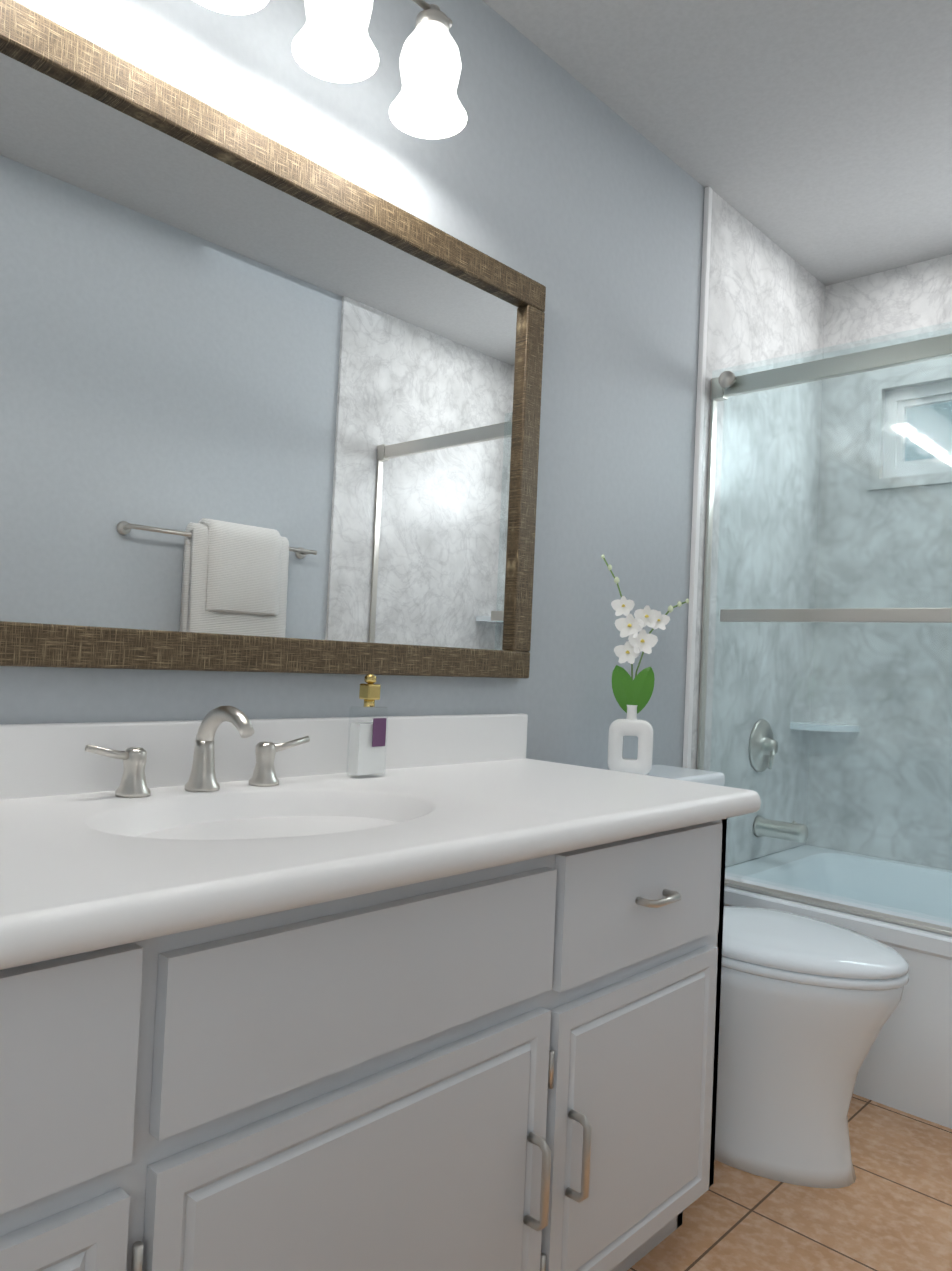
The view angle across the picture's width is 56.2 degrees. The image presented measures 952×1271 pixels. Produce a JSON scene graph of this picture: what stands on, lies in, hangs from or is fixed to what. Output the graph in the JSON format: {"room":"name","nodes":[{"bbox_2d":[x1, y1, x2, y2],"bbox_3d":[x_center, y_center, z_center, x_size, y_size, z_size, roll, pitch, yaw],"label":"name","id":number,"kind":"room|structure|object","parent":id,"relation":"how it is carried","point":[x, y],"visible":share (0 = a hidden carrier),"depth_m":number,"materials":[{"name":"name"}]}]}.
{"room":"bathroom","nodes":[
{"label":"bathroom","id":0,"kind":"room"},
{"bbox_2d":[0,0,800,866],"bbox_3d":[-0.087,-0.135,1.926,0.150,2.440,3.910,1,-2,43],"label":"wall","id":1,"kind":"structure","parent":0,"point":[578,200],"depth_m":2.08,"materials":[{"name":"paint"}]},
{"bbox_2d":[194,0,268,14],"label":"sconce","id":2,"kind":"object","parent":1,"relation":"attached to","point":[232,7],"depth_m":1.35,"materials":[{"name":"white glass"}]},
{"bbox_2d":[0,0,545,677],"bbox_3d":[-0.425,-0.389,1.425,0.030,0.890,1.628,1,-2,43],"label":"mirror","id":3,"kind":"object","parent":1,"relation":"attached to","point":[268,404],"visible":1,"depth_m":1.46,"materials":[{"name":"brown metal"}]},
{"bbox_2d":[292,0,378,82],"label":"sconce","id":4,"kind":"object","parent":1,"relation":"attached to","point":[332,41],"depth_m":1.48,"materials":[{"name":"white glass"}]},
{"bbox_2d":[389,0,466,138],"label":"sconce","id":5,"kind":"object","parent":1,"relation":"attached to","point":[427,105],"depth_m":1.57,"materials":[{"name":"white glass"}]},
{"bbox_2d":[682,187,824,866],"bbox_3d":[0.920,-0.283,2.879,0.016,2.003,0.862,1,-2,43],"label":"wall","id":6,"kind":"structure","parent":1,"relation":"attached to","point":[762,299],"depth_m":2.83,"materials":[{"name":"white stone"}]},
{"bbox_2d":[749,719,807,842],"bbox_3d":[0.974,0.462,2.833,0.155,0.379,0.170,1,-2,43],"label":"tub faucet","id":7,"kind":"object","parent":6,"relation":"attached to","point":[764,824],"depth_m":2.84,"materials":[{"name":"silver metal"}]},
{"bbox_2d":[790,722,858,731],"bbox_3d":[1.195,0.315,3.054,0.170,0.022,0.170,1,-2,43],"label":"corner shelf","id":8,"kind":"object","parent":6,"relation":"attached to","point":[829,726],"depth_m":3.02,"materials":[{"name":"white plastic"}]},
{"bbox_2d":[483,0,951,285],"bbox_3d":[0.580,-1.391,1.391,1.820,0.100,3.910,1,-2,43],"label":"ceiling","id":9,"kind":"structure","parent":0,"point":[813,138],"depth_m":2.19,"materials":[{"name":"paint"}]},
{"bbox_2d":[627,1094,951,1270],"bbox_3d":[0.466,1.145,1.322,1.820,0.100,3.910,1,-2,43],"label":"floor","id":10,"kind":"structure","parent":0,"point":[889,1208],"depth_m":1.71,"materials":[{"name":"tile"}]},
{"bbox_2d":[0,810,757,1270],"bbox_3d":[-0.388,0.662,1.084,0.576,0.775,1.950,1,-2,43],"label":"bathroom vanity","id":11,"kind":"object","parent":10,"relation":"on","point":[292,994],"depth_m":1.02,"materials":[{"name":"white wood"}]},
{"bbox_2d":[0,758,760,961],"bbox_3d":[-0.362,0.251,1.103,0.575,0.041,1.972,1,-2,43],"label":"countertop","id":12,"kind":"structure","parent":11,"relation":"on","point":[101,863],"depth_m":1.13,"materials":[{"name":"white stone"}]},
{"bbox_2d":[84,706,309,797],"bbox_3d":[-0.379,0.170,1.329,0.149,0.132,0.373,1,-2,43],"label":"faucet","id":13,"kind":"object","parent":12,"relation":"on","point":[202,783],"depth_m":1.35,"materials":[{"name":"silver metal"}]},
{"bbox_2d":[346,674,387,778],"bbox_3d":[-0.191,0.160,1.586,0.036,0.183,0.068,1,-2,43],"label":"soap bottle","id":14,"kind":"object","parent":12,"relation":"on","point":[367,748],"visible":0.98,"depth_m":1.57,"materials":[{"name":"clear glass"}]},
{"bbox_2d":[647,765,908,1187],"bbox_3d":[0.596,0.732,2.024,0.719,0.775,0.430,1,-2,43],"label":"toilet","id":15,"kind":"object","parent":10,"relation":"on","point":[808,1005],"visible":0.4,"depth_m":1.82,"materials":[{"name":"white ceramic"}]},
{"bbox_2d":[601,554,688,774],"bbox_3d":[0.398,0.071,2.146,0.182,0.532,0.118,1,-2,43],"label":"vase","id":16,"kind":"object","parent":15,"relation":"on","point":[632,696],"visible":1,"depth_m":2.13,"materials":[{"name":"white ceramic"}]},
{"bbox_2d":[724,845,951,1128],"bbox_3d":[1.421,0.948,2.339,1.514,0.435,0.837,1,-2,43],"label":"bathtub","id":17,"kind":"object","parent":10,"relation":"on","point":[906,1066],"visible":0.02,"depth_m":2.19,"materials":[{"name":"white ceramic"}]},
{"bbox_2d":[696,322,951,935],"bbox_3d":[1.202,-0.026,2.084,1.495,1.474,0.148,1,-2,43],"label":"shower door","id":18,"kind":"structure","parent":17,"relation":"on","point":[725,385],"depth_m":2.35,"materials":[{"name":"clear glass"}]},
{"bbox_2d":[803,254,951,870],"bbox_3d":[1.804,-0.029,2.729,1.520,2.440,0.150,1,-2,43],"label":"wall","id":19,"kind":"structure","parent":0,"point":[899,303],"depth_m":3.04,"materials":[{"name":"stone"}]},
{"bbox_2d":[868,367,951,490],"bbox_3d":[1.836,-0.668,2.713,1.190,0.400,0.145,1,-2,43],"label":"window","id":20,"kind":"structure","parent":19,"relation":"in","point":[908,420],"depth_m":3.02,"materials":[{"name":"glass"}]}
]}

